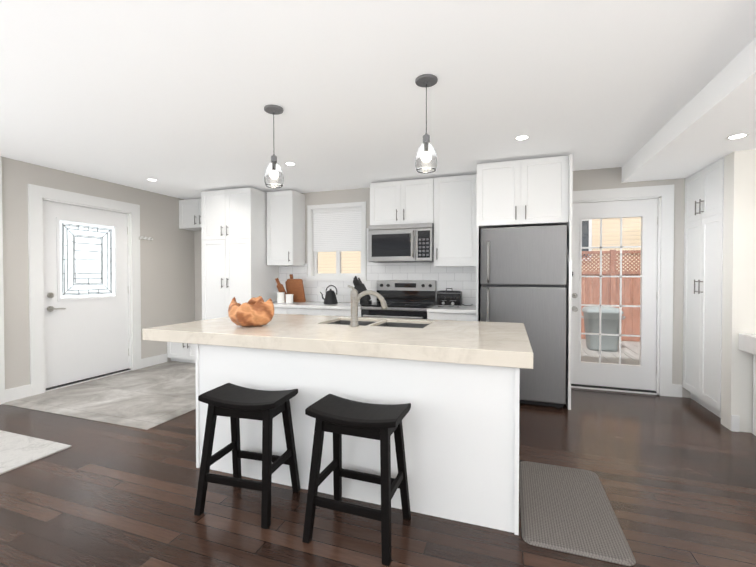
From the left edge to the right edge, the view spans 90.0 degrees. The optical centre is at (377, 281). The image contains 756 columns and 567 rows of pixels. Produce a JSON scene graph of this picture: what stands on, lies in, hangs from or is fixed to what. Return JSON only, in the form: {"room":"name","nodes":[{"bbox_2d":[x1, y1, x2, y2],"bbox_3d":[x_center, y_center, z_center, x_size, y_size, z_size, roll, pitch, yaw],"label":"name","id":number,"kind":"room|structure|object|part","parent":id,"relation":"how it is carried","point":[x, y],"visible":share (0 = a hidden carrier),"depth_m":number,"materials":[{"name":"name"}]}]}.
{"room":"kitchen","nodes":[
{"label":"kitchen","id":0,"kind":"room"},
{"bbox_2d":[2,157,194,389],"bbox_3d":[-4.258,0.006,2.401,0.150,2.440,7.730,0,1,19],"label":"wall","id":1,"kind":"structure","parent":0,"point":[167,264],"depth_m":4.78,"materials":[{"name":"beige paint"}]},
{"bbox_2d":[0,156,4,404],"bbox_3d":[-3.736,-0.012,3.632,0.030,2.438,0.200,0,1,19],"label":"trim","id":2,"kind":"structure","parent":1,"relation":"attached to","point":[2,380],"depth_m":3.71,"materials":[{"name":"white wood"}]},
{"bbox_2d":[5,384,30,401],"bbox_3d":[-4.540,1.176,1.349,0.015,0.130,5.525,0,1,19],"label":"baseboard","id":3,"kind":"structure","parent":1,"relation":"attached to","point":[16,393],"depth_m":3.85,"materials":[{"name":"white wood"}]},
{"bbox_2d":[28,184,140,395],"bbox_3d":[-3.487,0.084,4.553,0.140,2.220,1.250,0,1,19],"label":"door frame","id":4,"kind":"structure","parent":1,"relation":"attached to","point":[37,195],"depth_m":4.08,"materials":[{"name":"white wood"}]},
{"bbox_2d":[43,200,128,387],"bbox_3d":[-3.463,0.136,4.553,0.106,2.044,0.983,0,1,19],"label":"entry door","id":5,"kind":"structure","parent":1,"relation":"in","point":[86,293],"depth_m":4.50,"materials":[{"name":"paint"}]},
{"bbox_3d":[-3.488,-0.256,4.548,0.008,0.880,0.630,0,1,19],"label":"glass","id":6,"kind":"part","parent":5,"relation":"part of","materials":[{"name":"white glass"}]},
{"bbox_2d":[46,368,130,389],"bbox_3d":[-3.485,1.166,4.568,0.104,0.012,0.970,0,1,19],"label":"threshold","id":7,"kind":"object","parent":1,"relation":"attached to","point":[53,387],"depth_m":4.51,"materials":[{"name":"metal"}]},
{"bbox_2d":[139,236,152,240],"bbox_3d":[-3.187,-0.592,5.175,0.053,0.051,0.250,0,1,19],"label":"hook rail","id":8,"kind":"object","parent":1,"relation":"attached to","point":[146,238],"visible":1,"depth_m":5.21,"materials":[{"name":"silver metal"}]},
{"bbox_2d":[141,353,166,367],"bbox_3d":[-3.159,1.117,5.338,0.015,0.130,0.420,0,1,19],"label":"baseboard","id":9,"kind":"structure","parent":1,"relation":"attached to","point":[154,360],"depth_m":5.32,"materials":[{"name":"white wood"}]},
{"bbox_2d":[0,388,755,566],"bbox_3d":[-0.383,1.294,1.157,8.300,0.100,7.880,0,1,19],"label":"floor","id":10,"kind":"structure","parent":0,"point":[677,476],"depth_m":2.09,"materials":[{"name":"brown wood"}]},
{"bbox_2d":[0,430,71,474],"bbox_3d":[-3.333,1.222,2.278,1.690,0.009,1.670,0,1,19],"label":"living room rug","id":11,"kind":"object","parent":10,"relation":"on","point":[17,450],"visible":1,"depth_m":2.73,"materials":[{"name":"grey fabric"}]},
{"bbox_2d":[3,361,195,429],"bbox_3d":[-2.406,1.191,4.570,1.939,0.006,2.449,0,1,19],"label":"tile floor","id":12,"kind":"structure","parent":10,"relation":"on","point":[147,398],"depth_m":3.88,"materials":[{"name":"grey tile"}]},
{"bbox_2d":[167,342,194,362],"bbox_3d":[-2.650,0.973,5.667,0.756,0.410,0.527,0,1,19],"label":"base cabinet","id":13,"kind":"object","parent":10,"relation":"on","point":[180,352],"depth_m":5.47,"materials":[{"name":"white wood"}]},
{"bbox_2d":[199,187,278,319],"bbox_3d":[-1.927,-0.023,5.343,0.809,2.410,0.638,0,1,19],"label":"tall cabinet","id":14,"kind":"object","parent":10,"relation":"on","point":[253,241],"depth_m":5.05,"materials":[{"name":"white wood"}]},
{"bbox_2d":[194,383,299,528],"bbox_3d":[-0.713,0.920,2.107,0.460,0.619,0.365,0,1,15],"label":"stool","id":15,"kind":"object","parent":10,"relation":"on","point":[234,403],"visible":1,"depth_m":2.03,"materials":[{"name":"black wood"}]},
{"bbox_2d":[274,306,286,313],"bbox_3d":[-1.300,0.755,5.159,0.500,0.860,0.598,0,1,19],"label":"base cabinet","id":16,"kind":"object","parent":10,"relation":"on","point":[277,309],"depth_m":4.81,"materials":[{"name":"white wood"}]},
{"bbox_2d":[287,310,322,314],"bbox_3d":[-0.828,0.757,4.995,0.500,0.860,0.598,0,1,19],"label":"base cabinet","id":17,"kind":"object","parent":10,"relation":"on","point":[300,312],"depth_m":4.69,"materials":[{"name":"white wood"}]},
{"bbox_2d":[273,302,372,309],"bbox_3d":[-0.823,0.307,4.971,1.520,0.039,0.628,0,1,19],"label":"countertop","id":18,"kind":"structure","parent":17,"relation":"on","point":[295,305],"depth_m":4.72,"materials":[{"name":"white stone"}]},
{"bbox_2d":[277,292,293,302],"bbox_3d":[-1.245,0.214,5.070,0.227,0.143,0.106,0,1,10],"label":"canisters","id":19,"kind":"object","parent":18,"relation":"on","point":[281,297],"visible":1,"depth_m":5.03,"materials":[{"name":"ceramic"}]},
{"bbox_2d":[275,274,305,301],"bbox_3d":[-1.184,0.091,5.176,0.376,0.384,0.232,0,1,19],"label":"cutting boards","id":20,"kind":"object","parent":18,"relation":"on","point":[295,287],"visible":0.77,"depth_m":5.15,"materials":[{"name":"brown wood"}]},
{"bbox_2d":[320,285,337,303],"bbox_3d":[-0.641,0.166,4.913,0.251,0.244,0.184,0,1,19],"label":"kettle","id":21,"kind":"object","parent":18,"relation":"on","point":[330,297],"visible":1,"depth_m":4.85,"materials":[{"name":"black metal"}]},
{"bbox_2d":[353,276,371,304],"bbox_3d":[-0.214,0.108,4.796,0.243,0.364,0.120,0,1,19],"label":"knife block","id":22,"kind":"object","parent":18,"relation":"on","point":[359,287],"visible":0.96,"depth_m":4.75,"materials":[{"name":"black plastic"}]},
{"bbox_2d":[323,310,360,316],"bbox_3d":[-0.346,0.760,4.828,0.520,0.860,0.598,0,1,19],"label":"base cabinet","id":23,"kind":"object","parent":10,"relation":"on","point":[325,312],"depth_m":4.55,"materials":[{"name":"white wood"}]},
{"bbox_2d":[302,394,410,565],"bbox_3d":[-0.093,0.924,1.882,0.460,0.619,0.365,0,1,20],"label":"stool","id":24,"kind":"object","parent":10,"relation":"on","point":[337,416],"visible":1,"depth_m":1.81,"materials":[{"name":"black wood"}]},
{"bbox_2d":[195,345,519,534],"bbox_3d":[-0.072,0.811,2.690,1.989,0.820,1.127,0,1,19],"label":"kitchen island","id":25,"kind":"object","parent":10,"relation":"on","point":[455,383],"depth_m":2.02,"materials":[{"name":"wood"}]},
{"bbox_2d":[142,314,532,368],"bbox_3d":[-0.247,0.360,2.750,2.484,0.078,1.195,0,1,19],"label":"island countertop","id":26,"kind":"structure","parent":25,"relation":"on","point":[499,345],"depth_m":2.30,"materials":[{"name":"beige stone"}]},
{"bbox_2d":[228,296,273,326],"bbox_3d":[-0.912,0.214,2.724,0.329,0.212,0.318,0,1,19],"label":"bowl","id":27,"kind":"object","parent":26,"relation":"on","point":[256,311],"visible":1,"depth_m":2.64,"materials":[{"name":"brown wood"}]},
{"bbox_2d":[330,321,365,324],"bbox_3d":[-0.210,0.446,3.021,0.393,0.214,0.417,0,1,19],"label":"sink","id":28,"kind":"object","parent":26,"relation":"in","point":[331,322],"depth_m":3.21,"materials":[{"name":"grey metal"}]},
{"bbox_2d":[346,285,387,324],"bbox_3d":[-0.073,0.171,2.737,0.260,0.298,0.168,0,1,19],"label":"faucet","id":29,"kind":"object","parent":26,"relation":"on","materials":[{"name":"silver metal"}]},
{"bbox_2d":[386,321,413,324],"bbox_3d":[0.189,0.448,2.883,0.394,0.214,0.417,0,1,19],"label":"sink","id":30,"kind":"object","parent":26,"relation":"in","point":[387,322],"depth_m":3.10,"materials":[{"name":"grey metal"}]},
{"bbox_2d":[361,280,435,318],"bbox_3d":[0.259,0.576,4.574,0.780,1.175,0.652,0,1,19],"label":"stove","id":31,"kind":"object","parent":10,"relation":"on","point":[410,299],"visible":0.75,"depth_m":4.73,"materials":[{"name":"metal"}]},
{"bbox_3d":[0.161,0.712,4.292,0.702,0.649,0.053,0,1,19],"label":"handle","id":32,"kind":"part","parent":31,"relation":"part of","materials":[{"name":"metal"}]},
{"bbox_2d":[361,302,435,307],"bbox_3d":[0.260,0.279,4.574,0.780,0.020,0.546,0,1,19],"label":"cooktop","id":33,"kind":"object","parent":31,"relation":"in","point":[375,304],"depth_m":4.46,"materials":[{"name":"black glass"}]},
{"bbox_2d":[427,306,479,320],"bbox_3d":[0.895,0.766,4.399,0.534,0.860,0.598,0,1,19],"label":"base cabinet","id":34,"kind":"object","parent":10,"relation":"on","point":[458,317],"depth_m":4.09,"materials":[{"name":"white wood"}]},
{"bbox_2d":[427,306,478,313],"bbox_3d":[0.890,0.316,4.378,0.534,0.039,0.628,0,1,19],"label":"countertop","id":35,"kind":"structure","parent":34,"relation":"on","point":[435,309],"depth_m":4.12,"materials":[{"name":"white stone"}]},
{"bbox_2d":[436,288,472,306],"bbox_3d":[0.909,0.185,4.483,0.394,0.219,0.301,0,1,19],"label":"toaster","id":36,"kind":"object","parent":35,"relation":"on","point":[446,297],"visible":1,"depth_m":4.39,"materials":[{"name":"black plastic"}]},
{"bbox_2d":[480,225,566,407],"bbox_3d":[1.518,0.332,4.020,0.780,1.740,0.853,0,1,19],"label":"fridge","id":37,"kind":"object","parent":10,"relation":"on","point":[523,274],"visible":0.83,"depth_m":3.63,"materials":[{"name":"metal"}]},
{"bbox_2d":[519,461,635,565],"bbox_3d":[1.040,1.221,2.102,0.470,0.016,0.840,0,1,19],"label":"kitchen mat","id":38,"kind":"object","parent":10,"relation":"on","point":[569,510],"visible":0.98,"depth_m":1.97,"materials":[{"name":"grey fabric"}]},
{"bbox_2d":[682,158,723,417],"bbox_3d":[3.332,0.077,3.471,0.606,2.266,0.737,0,1,19],"label":"tall cabinet","id":39,"kind":"object","parent":10,"relation":"on","point":[704,189],"depth_m":3.52,"materials":[{"name":"white wood"}]},
{"bbox_2d":[739,333,755,435],"bbox_3d":[3.360,0.831,2.047,1.507,0.800,1.625,0,1,19],"label":"fireplace mantel","id":40,"kind":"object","parent":10,"relation":"on","point":[747,343],"depth_m":2.99,"materials":[{"name":"white wood"}]},
{"bbox_2d":[0,0,755,199],"bbox_3d":[-1.038,-1.218,-0.770,8.300,0.100,11.880,0,1,19],"label":"ceiling","id":41,"kind":"structure","parent":0,"point":[173,97],"depth_m":2.30,"materials":[{"name":"white paint"}]},
{"bbox_2d":[264,105,283,187],"bbox_3d":[-0.734,-0.945,2.667,0.135,0.544,0.135,0,1,19],"label":"pendant light","id":42,"kind":"object","parent":41,"relation":"hanging from","point":[273,176],"visible":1,"depth_m":2.63,"materials":[{"name":"clear glass"}]},
{"bbox_3d":[-0.734,-0.759,2.670,0.135,0.171,0.135,0,1,19],"label":"lamp shade","id":43,"kind":"part","parent":42,"relation":"part of","materials":[{"name":"clear glass"}]},
{"bbox_2d":[284,162,295,165],"bbox_3d":[-0.923,-1.235,3.977,0.128,0.004,0.128,0,1,19],"label":"recessed light","id":44,"kind":"object","parent":41,"relation":"in","point":[290,164],"visible":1,"depth_m":3.99,"materials":[{"name":"white plastic"}]},
{"bbox_2d":[415,74,437,172],"bbox_3d":[0.290,-0.940,2.274,0.135,0.544,0.135,0,1,19],"label":"pendant light","id":45,"kind":"object","parent":41,"relation":"hanging from","point":[426,160],"visible":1,"depth_m":2.24,"materials":[{"name":"clear glass"}]},
{"bbox_3d":[0.290,-0.753,2.277,0.135,0.171,0.135,0,1,19],"label":"lamp shade","id":46,"kind":"part","parent":45,"relation":"part of","materials":[{"name":"clear glass"}]},
{"bbox_3d":[0.290,-1.037,2.273,0.004,0.294,0.005,0,1,19],"label":"cord","id":47,"kind":"part","parent":45,"relation":"part of","materials":[{"name":"black plastic"}]},
{"bbox_2d":[514,135,529,140],"bbox_3d":[1.228,-1.224,3.223,0.128,0.004,0.128,0,1,19],"label":"recessed light","id":48,"kind":"object","parent":41,"relation":"in","point":[521,137],"visible":1,"depth_m":3.21,"materials":[{"name":"white plastic"}]},
{"bbox_2d":[622,38,755,182],"bbox_3d":[2.370,-1.095,0.088,2.120,0.170,7.729,0,1,19],"label":"bulkhead","id":49,"kind":"object","parent":41,"relation":"attached to","point":[688,139],"visible":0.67,"depth_m":2.67,"materials":[{"name":"white paint"}]},
{"bbox_2d":[725,133,749,139],"bbox_3d":[2.598,-1.047,2.733,0.128,0.004,0.128,0,1,19],"label":"recessed light","id":50,"kind":"object","parent":49,"relation":"attached to","point":[738,136],"visible":1,"depth_m":2.73,"materials":[{"name":"white plastic"}]},
{"bbox_2d":[194,167,689,397],"bbox_3d":[0.882,-0.029,4.790,8.300,2.440,0.150,0,1,19],"label":"wall","id":51,"kind":"structure","parent":0,"point":[603,178],"depth_m":4.11,"materials":[{"name":"beige paint"}]},
{"bbox_2d":[179,199,198,229],"bbox_3d":[-2.613,-1.019,5.746,0.756,0.430,0.298,0,1,19],"label":"upper cabinet","id":52,"kind":"object","parent":51,"relation":"attached to","point":[188,209],"depth_m":5.67,"materials":[{"name":"white wood"}]},
{"bbox_2d":[267,190,306,265],"bbox_3d":[-1.280,-0.727,5.273,0.410,1.000,0.327,0,1,19],"label":"upper cabinet","id":53,"kind":"object","parent":51,"relation":"attached to","point":[285,209],"depth_m":5.14,"materials":[{"name":"white wood"}]},
{"bbox_2d":[306,201,366,280],"bbox_3d":[-0.565,-0.541,5.236,0.900,1.060,0.140,0,1,19],"label":"kitchen window","id":54,"kind":"structure","parent":51,"relation":"in","point":[338,231],"depth_m":5.23,"materials":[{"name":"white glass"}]},
{"bbox_3d":[-0.565,-0.982,5.227,0.736,0.039,0.045,0,1,19],"label":"blind rail","id":55,"kind":"part","parent":54,"relation":"part of","materials":[{"name":"white plastic"}]},
{"bbox_3d":[-0.549,-0.542,5.281,0.744,0.924,0.045,0,1,19],"label":"frame","id":56,"kind":"part","parent":54,"relation":"part of","materials":[{"name":"white wood"}]},
{"bbox_3d":[-0.549,-0.542,5.281,0.674,0.854,0.005,0,1,19],"label":"glass","id":57,"kind":"part","parent":54,"relation":"part of","materials":[{"name":"beige glass"}]},
{"bbox_2d":[279,228,475,305],"bbox_3d":[-0.098,-0.214,5.039,2.840,0.999,0.008,0,1,19],"label":"backsplash","id":58,"kind":"structure","parent":51,"relation":"attached to","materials":[{"name":"white tile"}]},
{"bbox_2d":[317,286,321,294],"bbox_3d":[-0.815,0.126,5.285,0.070,0.115,0.004,0,1,19],"label":"outlet","id":59,"kind":"object","parent":58,"relation":"attached to","point":[319,288],"depth_m":5.28,"materials":[{"name":"white plastic"}]},
{"bbox_2d":[370,178,434,224],"bbox_3d":[0.328,-0.956,4.713,0.795,0.525,0.327,0,1,19],"label":"upper cabinet","id":60,"kind":"object","parent":51,"relation":"attached to","point":[406,201],"depth_m":4.55,"materials":[{"name":"white wood"}]},
{"bbox_2d":[368,223,433,262],"bbox_3d":[0.307,-0.465,4.659,0.787,0.445,0.436,0,1,19],"label":"microwave","id":61,"kind":"object","parent":60,"relation":"attached to","point":[402,243],"visible":0.98,"depth_m":4.49,"materials":[{"name":"metal"}]},
{"bbox_3d":[0.262,-0.438,4.494,0.719,0.315,0.004,0,1,19],"label":"glass","id":62,"kind":"part","parent":61,"relation":"part of","materials":[{"name":"black glass"}]},
{"bbox_3d":[0.408,-0.442,4.421,0.020,0.322,0.053,0,1,19],"label":"handle","id":63,"kind":"part","parent":61,"relation":"part of","materials":[{"name":"metal"}]},
{"bbox_2d":[431,175,478,265],"bbox_3d":[0.938,-0.716,4.505,0.493,1.000,0.327,0,1,19],"label":"upper cabinet","id":64,"kind":"object","parent":51,"relation":"attached to","point":[456,239],"depth_m":4.35,"materials":[{"name":"white wood"}]},
{"bbox_2d":[475,154,570,233],"bbox_3d":[1.532,-0.892,4.085,0.853,0.635,0.727,0,1,19],"label":"upper cabinet","id":65,"kind":"object","parent":51,"relation":"attached to","point":[528,192],"depth_m":3.73,"materials":[{"name":"white wood"}]},
{"bbox_2d":[571,384,656,392],"bbox_3d":[2.571,1.173,4.199,0.850,0.012,0.114,0,1,19],"label":"trim","id":66,"kind":"structure","parent":51,"relation":"attached to","point":[616,388],"depth_m":4.14,"materials":[{"name":"wood"}]},
{"bbox_2d":[571,199,657,390],"bbox_3d":[2.557,0.142,4.144,0.875,2.044,0.130,0,1,19],"label":"patio door","id":67,"kind":"structure","parent":51,"relation":"in","point":[642,376],"depth_m":4.14,"materials":[{"name":"paint"}]},
{"bbox_3d":[2.571,0.105,4.184,0.580,1.610,0.006,0,1,19],"label":"glass","id":68,"kind":"part","parent":67,"relation":"part of","materials":[{"name":"clear glass"}]},
{"bbox_2d":[571,185,673,396],"bbox_3d":[2.570,0.094,4.181,1.110,2.210,0.140,0,1,19],"label":"door frame","id":69,"kind":"structure","parent":51,"relation":"attached to","point":[663,195],"depth_m":3.97,"materials":[{"name":"white wood"}]},
{"bbox_2d":[721,149,755,432],"bbox_3d":[3.635,0.084,2.888,1.549,2.269,0.154,0,1,19],"label":"wall","id":70,"kind":"structure","parent":0,"point":[739,272],"depth_m":3.06,"materials":[{"name":"white paint"}]},
{"label":"outside","id":71,"kind":"structure","parent":0,"visible":0},
{"bbox_2d":[318,217,640,364],"bbox_3d":[2.538,-3.139,10.140,26.000,9.500,11.110,0,1,19],"label":"yard","id":72,"kind":"structure","parent":71,"point":[614,226],"depth_m":7.73,"materials":[{"name":"brown"}]},
{"bbox_3d":[3.316,-0.875,10.967,5.090,1.690,0.100,0,1,19],"label":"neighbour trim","id":73,"kind":"part","parent":72,"relation":"part of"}
]}

